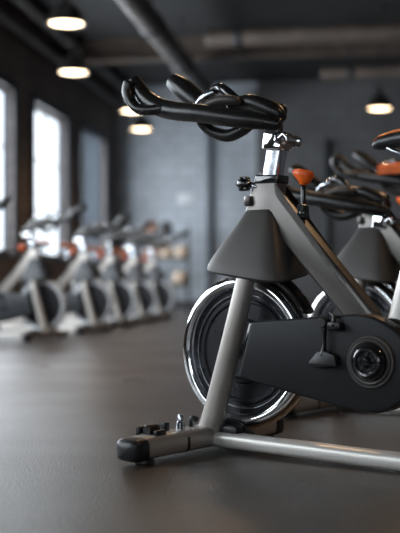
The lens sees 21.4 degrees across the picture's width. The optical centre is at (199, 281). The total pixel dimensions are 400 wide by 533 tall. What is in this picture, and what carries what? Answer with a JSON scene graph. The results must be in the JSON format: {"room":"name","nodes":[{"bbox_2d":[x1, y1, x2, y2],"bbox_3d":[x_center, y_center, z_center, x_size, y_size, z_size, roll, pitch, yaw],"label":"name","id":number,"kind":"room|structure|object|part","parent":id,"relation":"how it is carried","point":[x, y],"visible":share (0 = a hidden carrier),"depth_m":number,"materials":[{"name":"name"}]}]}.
{"room":"gym","nodes":[
{"label":"gym","id":0,"kind":"room"},
{"bbox_2d":[0,0,116,293],"bbox_3d":[-3.666,-1.730,8.097,0.140,4.500,27.000,0,0,8],"label":"wall","id":1,"kind":"structure","parent":0,"point":[20,60],"depth_m":16.61,"materials":[{"name":"brown brick"}]},
{"bbox_2d":[0,72,16,257],"bbox_3d":[-2.800,-1.583,13.934,0.170,2.495,2.060,0,0,8],"label":"window","id":2,"kind":"structure","parent":1,"relation":"in","point":[5,80],"depth_m":14.81,"materials":[{"name":"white glass"}]},
{"bbox_3d":[-2.854,-1.540,13.941,0.060,2.320,1.800,0,0,8],"label":"frame","id":3,"kind":"part","parent":2,"relation":"part of","materials":[{"name":"white"}]},
{"bbox_3d":[-2.768,-0.357,13.929,0.105,0.045,1.860,0,0,8],"label":"sill","id":4,"kind":"part","parent":2,"relation":"part of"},
{"bbox_2d":[31,91,68,261],"bbox_3d":[-2.405,-1.583,16.706,0.170,2.495,2.060,0,0,8],"label":"window","id":5,"kind":"structure","parent":1,"relation":"in","point":[35,98],"depth_m":16.99,"materials":[{"name":"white glass"}]},
{"bbox_3d":[-2.460,-1.540,16.713,0.060,2.320,1.800,0,0,8],"label":"frame","id":6,"kind":"part","parent":5,"relation":"part of","materials":[{"name":"white"}]},
{"bbox_3d":[-2.373,-0.357,16.701,0.105,0.045,1.860,0,0,8],"label":"sill","id":7,"kind":"part","parent":5,"relation":"part of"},
{"bbox_2d":[79,120,106,263],"bbox_3d":[-2.011,-1.583,19.478,0.170,2.495,2.060,0,0,8],"label":"window","id":8,"kind":"structure","parent":1,"relation":"in","point":[81,123],"depth_m":20.01,"materials":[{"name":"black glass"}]},
{"bbox_2d":[81,126,101,257],"bbox_3d":[-1.960,-1.587,19.137,0.048,2.274,1.361,0,0,8],"label":"roller blind","id":9,"kind":"object","parent":8,"relation":"attached to","point":[91,141],"visible":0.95,"depth_m":19.12,"materials":[{"name":"fabric"}]},
{"bbox_3d":[-2.065,-1.540,19.485,0.060,2.320,1.800,0,0,8],"label":"frame","id":10,"kind":"part","parent":8,"relation":"part of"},
{"bbox_2d":[63,35,399,63],"bbox_3d":[3.039,-3.800,16.739,10.700,0.360,0.220,0,0,8],"label":"beam","id":11,"kind":"structure","parent":1,"relation":"attached to","point":[116,50],"depth_m":17.10,"materials":[{"name":"brown metal"}]},
{"bbox_2d":[117,82,255,300],"bbox_3d":[3.646,-1.730,20.794,11.040,4.500,0.200,0,0,8],"label":"wall","id":12,"kind":"structure","parent":0,"point":[164,162],"depth_m":21.27,"materials":[{"name":"grey brick"}]},
{"bbox_2d":[177,193,193,203],"bbox_3d":[-0.290,-1.680,21.243,0.340,0.200,0.020,0,0,8],"label":"wall sign","id":13,"kind":"object","parent":12,"relation":"attached to","point":[187,197],"visible":1,"depth_m":21.23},
{"bbox_2d":[206,84,211,290],"bbox_3d":[0.176,-1.705,21.111,0.110,4.499,0.110,0,0,8],"label":"pipe","id":14,"kind":"object","parent":12,"relation":"attached to","point":[208,139],"visible":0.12,"depth_m":21.06,"materials":[{"name":"grey metal"}]},
{"bbox_2d":[172,301,314,307],"bbox_3d":[3.600,0.450,20.684,10.640,0.140,0.030,0,0,8],"label":"baseboard","id":15,"kind":"structure","parent":12,"relation":"attached to","point":[177,304],"depth_m":21.22,"materials":[{"name":"grey paint"}]},
{"bbox_2d":[324,139,329,245],"bbox_3d":[2.495,-1.130,20.725,0.120,3.354,0.120,0,0,8],"label":"pipe","id":16,"kind":"object","parent":12,"relation":"attached to","point":[326,141],"visible":0.5,"depth_m":20.67,"materials":[{"name":"black metal"}]},
{"bbox_2d":[256,78,399,300],"bbox_3d":[5.009,-1.800,20.468,7.850,4.360,0.060,0,0,8],"label":"wall","id":17,"kind":"structure","parent":12,"relation":"attached to","point":[336,111],"depth_m":20.78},
{"bbox_2d":[0,308,399,532],"bbox_3d":[1.734,0.570,7.359,11.040,0.100,27.340,0,0,8],"label":"floor","id":18,"kind":"structure","parent":0,"point":[66,403],"depth_m":3.08,"materials":[{"name":"rubber"}]},
{"bbox_2d":[0,194,11,210],"bbox_3d":[-2.296,-0.096,8.644,1.507,1.232,0.788,0,0,20],"label":"bike","id":19,"kind":"object","parent":18,"relation":"on","point":[4,201],"visible":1,"depth_m":8.56,"materials":[{"name":"silver metal"}]},
{"bbox_2d":[0,204,86,341],"bbox_3d":[-1.794,-0.096,9.684,1.507,1.232,0.788,0,0,20],"label":"bike","id":20,"kind":"object","parent":18,"relation":"on","point":[42,305],"visible":1,"depth_m":9.60,"materials":[{"name":"silver metal"}]},
{"bbox_3d":[-1.919,0.488,9.735,1.140,0.054,0.068,0,0,20],"label":"rail","id":21,"kind":"part","parent":20,"relation":"part of","materials":[{"name":"grey metal"}]},
{"bbox_3d":[-1.675,-0.079,9.736,0.482,0.474,0.058,0,0,20],"label":"frame","id":22,"kind":"part","parent":20,"relation":"part of","materials":[{"name":"grey metal"}]},
{"bbox_3d":[-1.537,-0.357,9.686,0.085,0.166,0.044,0,0,20],"label":"handlebar post","id":23,"kind":"part","parent":20,"relation":"part of","materials":[{"name":"silver metal"}]},
{"bbox_3d":[-1.454,0.228,9.560,0.200,0.534,0.080,0,0,20],"label":"fork leg","id":24,"kind":"part","parent":20,"relation":"part of","materials":[{"name":"grey metal"}]},
{"bbox_2d":[0,213,131,334],"bbox_3d":[-1.470,-0.096,10.900,1.507,1.232,0.788,0,0,20],"label":"bike","id":25,"kind":"object","parent":18,"relation":"on","point":[91,302],"visible":0.79,"depth_m":10.82,"materials":[{"name":"silver metal"}]},
{"bbox_3d":[-1.595,0.488,10.952,1.140,0.054,0.068,0,0,20],"label":"rail","id":26,"kind":"part","parent":25,"relation":"part of","materials":[{"name":"grey metal"}]},
{"bbox_3d":[-1.351,-0.079,10.953,0.482,0.474,0.058,0,0,20],"label":"frame","id":27,"kind":"part","parent":25,"relation":"part of","materials":[{"name":"grey metal"}]},
{"bbox_3d":[-1.213,-0.357,10.902,0.085,0.166,0.044,0,0,20],"label":"handlebar post","id":28,"kind":"part","parent":25,"relation":"part of","materials":[{"name":"silver metal"}]},
{"bbox_3d":[-1.129,0.228,10.776,0.200,0.534,0.080,0,0,20],"label":"fork leg","id":29,"kind":"part","parent":25,"relation":"part of","materials":[{"name":"grey metal"}]},
{"bbox_2d":[23,220,152,326],"bbox_3d":[-1.306,-0.096,12.190,1.507,1.232,0.788,0,0,20],"label":"bike","id":30,"kind":"object","parent":18,"relation":"on","point":[124,295],"visible":0.69,"depth_m":12.11,"materials":[{"name":"silver metal"}]},
{"bbox_3d":[-1.540,-0.268,12.372,0.079,0.192,0.034,0,0,20],"label":"seat post","id":31,"kind":"part","parent":30,"relation":"part of","materials":[{"name":"silver metal"}]},
{"bbox_3d":[-1.431,0.488,12.242,1.140,0.054,0.068,0,0,20],"label":"rail","id":32,"kind":"part","parent":30,"relation":"part of","materials":[{"name":"grey metal"}]},
{"bbox_3d":[-1.187,-0.079,12.243,0.482,0.474,0.058,0,0,20],"label":"frame","id":33,"kind":"part","parent":30,"relation":"part of","materials":[{"name":"grey metal"}]},
{"bbox_3d":[-1.049,-0.357,12.192,0.085,0.166,0.044,0,0,20],"label":"handlebar post","id":34,"kind":"part","parent":30,"relation":"part of","materials":[{"name":"silver metal"}]},
{"bbox_3d":[-0.966,0.228,12.066,0.200,0.534,0.080,0,0,20],"label":"fork leg","id":35,"kind":"part","parent":30,"relation":"part of","materials":[{"name":"grey metal"}]},
{"bbox_2d":[62,226,171,322],"bbox_3d":[-1.117,-0.096,13.375,1.507,1.232,0.788,0,0,20],"label":"bike","id":36,"kind":"object","parent":18,"relation":"on","point":[147,297],"visible":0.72,"depth_m":13.29,"materials":[{"name":"silver metal"}]},
{"bbox_3d":[-1.243,0.488,13.427,1.140,0.054,0.068,0,0,20],"label":"rail","id":37,"kind":"part","parent":36,"relation":"part of","materials":[{"name":"grey metal"}]},
{"bbox_3d":[-1.351,-0.268,13.557,0.079,0.192,0.034,0,0,20],"label":"seat post","id":38,"kind":"part","parent":36,"relation":"part of","materials":[{"name":"silver metal"}]},
{"bbox_3d":[-0.998,-0.079,13.428,0.482,0.474,0.058,0,0,20],"label":"frame","id":39,"kind":"part","parent":36,"relation":"part of","materials":[{"name":"grey metal"}]},
{"bbox_3d":[-0.860,-0.357,13.377,0.085,0.166,0.044,0,0,20],"label":"handlebar post","id":40,"kind":"part","parent":36,"relation":"part of","materials":[{"name":"silver metal"}]},
{"bbox_3d":[-0.777,0.228,13.251,0.200,0.534,0.080,0,0,20],"label":"fork leg","id":41,"kind":"part","parent":36,"relation":"part of","materials":[{"name":"grey metal"}]},
{"bbox_2d":[112,231,187,319],"bbox_3d":[-0.934,-0.096,14.662,1.507,1.232,0.788,0,0,20],"label":"bike","id":42,"kind":"object","parent":18,"relation":"on","point":[166,296],"visible":0.63,"depth_m":14.58,"materials":[{"name":"silver metal"}]},
{"bbox_3d":[-0.815,-0.079,14.715,0.482,0.474,0.058,0,0,20],"label":"frame","id":43,"kind":"part","parent":42,"relation":"part of","materials":[{"name":"grey metal"}]},
{"bbox_3d":[-0.594,0.228,14.538,0.200,0.534,0.080,0,0,20],"label":"fork leg","id":44,"kind":"part","parent":42,"relation":"part of","materials":[{"name":"grey metal"}]},
{"bbox_2d":[140,227,189,311],"bbox_3d":[-0.625,-0.230,18.674,0.890,1.500,0.440,0,0,0],"label":"ball rack","id":45,"kind":"object","parent":18,"relation":"on","point":[188,228],"visible":0.68,"depth_m":18.79,"materials":[{"name":"grey metal"}]},
{"bbox_2d":[144,220,157,232],"bbox_3d":[-0.885,-0.962,18.660,0.270,0.279,0.270,0,0,29],"label":"medicine ball","id":46,"kind":"object","parent":45,"relation":"on","point":[154,227],"visible":0.56,"depth_m":18.57,"materials":[{"name":"pink leather"}]},
{"bbox_2d":[144,248,158,257],"bbox_3d":[-0.865,-0.516,18.660,0.260,0.269,0.260,0,0,29],"label":"medicine ball","id":47,"kind":"object","parent":45,"relation":"on","point":[155,254],"visible":0.32,"depth_m":18.57,"materials":[{"name":"pink leather"}]},
{"bbox_2d":[140,233,188,235],"bbox_3d":[-0.625,-0.840,18.684,0.864,0.040,0.260,0,0,0],"label":"shelf","id":48,"kind":"object","parent":45,"relation":"attached to","point":[141,234],"depth_m":18.57,"materials":[{"name":"grey metal"}]},
{"bbox_2d":[140,258,188,260],"bbox_3d":[-0.625,-0.400,18.684,0.864,0.040,0.260,0,0,0],"label":"shelf","id":49,"kind":"object","parent":45,"relation":"attached to","point":[187,259],"depth_m":18.57,"materials":[{"name":"grey metal"}]},
{"bbox_2d":[159,222,172,235],"bbox_3d":[-0.605,-0.944,18.659,0.240,0.249,0.240,0,0,28],"label":"medicine ball","id":50,"kind":"object","parent":45,"relation":"on","point":[163,224],"visible":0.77,"depth_m":18.59,"materials":[{"name":"grey"}]},
{"bbox_2d":[159,245,173,257],"bbox_3d":[-0.595,-0.516,18.659,0.260,0.269,0.260,0,0,29],"label":"medicine ball","id":51,"kind":"object","parent":45,"relation":"on","point":[168,252],"visible":0.86,"depth_m":18.56,"materials":[{"name":"beige leather"}]},
{"bbox_2d":[170,285,188,286],"bbox_3d":[-0.625,0.070,18.684,0.864,0.040,0.260,0,0,0],"label":"shelf","id":52,"kind":"object","parent":45,"relation":"attached to","point":[170,285],"depth_m":18.56,"materials":[{"name":"grey metal"}]},
{"bbox_2d":[172,271,187,284],"bbox_3d":[-0.355,-0.058,18.659,0.280,0.289,0.280,0,0,29],"label":"medicine ball","id":53,"kind":"object","parent":45,"relation":"on","point":[179,277],"visible":1,"depth_m":18.56,"materials":[{"name":"beige leather"}]},
{"bbox_2d":[174,245,188,257],"bbox_3d":[-0.325,-0.516,18.659,0.260,0.269,0.260,0,0,29],"label":"medicine ball","id":54,"kind":"object","parent":45,"relation":"on","point":[181,251],"visible":1,"depth_m":18.57,"materials":[{"name":"beige leather"}]},
{"bbox_2d":[116,74,399,470],"bbox_3d":[0.364,-0.096,3.023,1.507,1.232,0.788,0,0,38],"label":"bike","id":55,"kind":"object","parent":18,"relation":"on","point":[251,351],"visible":1,"depth_m":3.17,"materials":[{"name":"grey metal"}]},
{"bbox_3d":[0.078,0.228,3.247,0.200,0.534,0.080,0,0,38],"label":"fork leg","id":56,"kind":"part","parent":55,"relation":"part of","materials":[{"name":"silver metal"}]},
{"bbox_3d":[0.136,-0.304,3.271,0.050,0.044,0.039,0,0,38],"label":"height knob","id":57,"kind":"part","parent":55,"relation":"part of","materials":[{"name":"black plastic"}]},
{"bbox_3d":[0.166,-0.297,3.265,0.041,0.029,0.020,0,0,30],"label":"knob stem","id":58,"kind":"part","parent":55,"relation":"part of","materials":[{"name":"silver metal"}]},
{"bbox_3d":[0.230,-0.357,3.243,0.085,0.166,0.044,0,0,38],"label":"handlebar post","id":59,"kind":"part","parent":55,"relation":"part of","materials":[{"name":"silver metal"}]},
{"bbox_3d":[0.310,-0.316,3.172,0.071,0.052,0.052,0,0,38],"label":"lever knob","id":60,"kind":"part","parent":55,"relation":"part of","materials":[{"name":"orange plastic"}]},
{"bbox_3d":[0.308,-0.246,3.171,0.040,0.121,0.047,0,0,38],"label":"resistance lever","id":61,"kind":"part","parent":55,"relation":"part of","materials":[{"name":"black plastic"}]},
{"bbox_3d":[0.474,0.488,2.944,1.140,0.054,0.068,0,0,38],"label":"rail","id":62,"kind":"part","parent":55,"relation":"part of","materials":[{"name":"silver metal"}]},
{"bbox_3d":[0.345,-0.079,3.152,0.482,0.474,0.058,0,0,38],"label":"frame","id":63,"kind":"part","parent":55,"relation":"part of","materials":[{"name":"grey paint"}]},
{"bbox_3d":[0.369,0.147,2.975,0.074,0.128,0.038,0,0,38],"label":"pedal arm","id":64,"kind":"part","parent":55,"relation":"part of","materials":[{"name":"black metal"}]},
{"bbox_3d":[0.610,-0.420,2.946,0.278,0.060,0.148,0,0,38],"label":"saddle panel","id":65,"kind":"part","parent":55,"relation":"part of","materials":[{"name":"orange leather"}]},
{"bbox_3d":[0.621,-0.371,2.937,0.216,0.046,0.069,0,0,38],"label":"saddle rail","id":66,"kind":"part","parent":55,"relation":"part of","materials":[{"name":"silver metal"}]},
{"bbox_2d":[260,164,399,417],"bbox_3d":[0.869,-0.001,4.062,1.507,1.042,0.788,0,0,38],"label":"bike","id":67,"kind":"object","parent":18,"relation":"on","point":[372,255],"visible":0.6,"depth_m":4.25,"materials":[{"name":"silver metal"}]},
{"bbox_3d":[0.584,0.228,4.286,0.200,0.534,0.080,0,0,38],"label":"fork leg","id":68,"kind":"part","parent":67,"relation":"part of","materials":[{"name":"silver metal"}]},
{"bbox_3d":[0.979,0.488,3.983,1.140,0.054,0.068,0,0,38],"label":"rail","id":69,"kind":"part","parent":67,"relation":"part of","materials":[{"name":"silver metal"}]},
{"bbox_3d":[0.851,-0.079,4.191,0.482,0.474,0.058,0,0,38],"label":"frame","id":70,"kind":"part","parent":67,"relation":"part of","materials":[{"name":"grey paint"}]},
{"bbox_2d":[330,150,399,291],"bbox_3d":[1.299,-0.096,5.095,1.507,1.232,0.788,0,0,38],"label":"bike","id":71,"kind":"object","parent":18,"relation":"on","point":[340,165],"visible":0.44,"depth_m":5.45,"materials":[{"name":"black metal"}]},
{"bbox_2d":[377,163,399,174],"bbox_3d":[1.014,-0.574,5.331,0.220,0.058,0.101,0,0,38],"label":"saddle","id":72,"kind":"object","parent":71,"relation":"on","point":[389,168],"visible":0.99,"depth_m":5.32,"materials":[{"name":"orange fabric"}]},
{"bbox_2d":[30,0,399,84],"bbox_3d":[1.734,-4.055,7.359,11.040,0.150,27.340,0,0,8],"label":"ceiling","id":73,"kind":"structure","parent":0,"point":[103,19],"depth_m":16.20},
{"bbox_2d":[0,11,120,109],"bbox_3d":[-2.831,-3.709,12.473,0.124,0.542,17.949,0,0,8],"label":"ceiling pipe","id":74,"kind":"object","parent":73,"relation":"hanging from","point":[4,19],"visible":0.86,"depth_m":16.06,"materials":[{"name":"black metal"}]},
{"bbox_2d":[47,0,84,28],"bbox_3d":[-1.298,-3.240,10.255,0.368,1.485,0.368,0,0,8],"label":"pendant lamp","id":75,"kind":"object","parent":73,"relation":"hanging from","point":[65,15],"visible":1,"depth_m":10.15,"materials":[{"name":"black metal"}]},
{"bbox_2d":[49,20,82,26],"bbox_3d":[-1.298,-2.515,10.255,0.330,0.030,0.330,0,0,8],"label":"diffuser","id":76,"kind":"object","parent":75,"relation":"attached to","point":[52,23],"depth_m":10.22,"materials":[{"name":"white plastic"}]},
{"bbox_2d":[11,0,122,92],"bbox_3d":[-2.692,-3.847,12.454,0.192,0.266,17.976,0,0,8],"label":"ceiling pipe","id":77,"kind":"object","parent":73,"relation":"hanging from","point":[27,6],"visible":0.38,"depth_m":16.16,"materials":[{"name":"black metal"}]},
{"bbox_2d":[58,0,88,75],"bbox_3d":[-1.514,-3.240,12.639,0.368,1.485,0.368,0,0,8],"label":"pendant lamp","id":78,"kind":"object","parent":73,"relation":"hanging from","point":[73,64],"visible":1,"depth_m":12.54,"materials":[{"name":"black metal"}]},
{"bbox_3d":[-1.514,-2.609,12.639,0.368,0.222,0.368,0,0,8],"label":"lamp shade","id":79,"kind":"part","parent":78,"relation":"part of","materials":[{"name":"black metal"}]},
{"bbox_2d":[60,70,86,74],"bbox_3d":[-1.514,-2.515,12.639,0.330,0.030,0.330,0,0,8],"label":"diffuser","id":80,"kind":"object","parent":78,"relation":"attached to","point":[63,72],"depth_m":12.61,"materials":[{"name":"white plastic"}]},
{"bbox_2d":[120,98,139,113],"bbox_3d":[-0.997,-3.240,15.495,0.368,1.485,0.368,0,0,8],"label":"pendant lamp","id":81,"kind":"object","parent":73,"relation":"hanging from","point":[124,108],"visible":0.3,"depth_m":15.41,"materials":[{"name":"black"}]},
{"bbox_2d":[130,37,152,131],"bbox_3d":[-0.944,-3.190,17.003,0.368,1.485,0.368,0,0,8],"label":"pendant lamp","id":82,"kind":"object","parent":73,"relation":"hanging from","point":[140,123],"visible":0.93,"depth_m":16.91,"materials":[{"name":"black"}]},
{"bbox_3d":[-0.944,-2.559,17.003,0.368,0.222,0.368,0,0,8],"label":"lamp shade","id":83,"kind":"part","parent":82,"relation":"part of","materials":[{"name":"black ceramic"}]},
{"bbox_2d":[132,128,150,130],"bbox_3d":[-0.944,-2.465,17.003,0.330,0.030,0.330,0,0,8],"label":"diffuser","id":84,"kind":"object","parent":82,"relation":"attached to","point":[133,129],"depth_m":16.98,"materials":[{"name":"white plastic"}]},
{"bbox_2d":[117,0,221,96],"bbox_3d":[-0.615,-3.545,13.421,0.339,0.870,15.534,0,0,8],"label":"air duct","id":85,"kind":"object","parent":73,"relation":"hanging from","point":[150,22],"visible":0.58,"depth_m":13.93,"materials":[{"name":"grey metal"}]},
{"bbox_2d":[205,0,399,45],"bbox_3d":[3.981,-3.583,13.777,7.898,0.794,0.249,0,0,8],"label":"ceiling pipe","id":86,"kind":"object","parent":73,"relation":"hanging from","point":[237,36],"visible":1,"depth_m":14.07,"materials":[{"name":"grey metal"}]},
{"bbox_2d":[321,16,399,79],"bbox_3d":[4.977,-3.509,15.453,6.380,0.942,0.203,0,0,8],"label":"ceiling pipe","id":87,"kind":"object","parent":73,"relation":"hanging from","point":[350,72],"visible":1,"depth_m":15.75,"materials":[{"name":"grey metal"}]},
{"bbox_2d":[367,6,391,110],"bbox_3d":[2.600,-3.240,15.286,0.368,1.485,0.368,0,0,8],"label":"pendant lamp","id":88,"kind":"object","parent":73,"relation":"hanging from","point":[378,102],"visible":1,"depth_m":15.22,"materials":[{"name":"black metal"}]},
{"bbox_3d":[2.600,-2.609,15.286,0.368,0.222,0.368,0,0,8],"label":"lamp shade","id":89,"kind":"part","parent":88,"relation":"part of","materials":[{"name":"black ceramic"}]},
{"bbox_2d":[369,107,390,109],"bbox_3d":[2.600,-2.515,15.286,0.330,0.030,0.330,0,0,8],"label":"diffuser","id":90,"kind":"object","parent":88,"relation":"attached to","point":[370,108],"depth_m":15.23,"materials":[{"name":"white plastic"}]}
]}

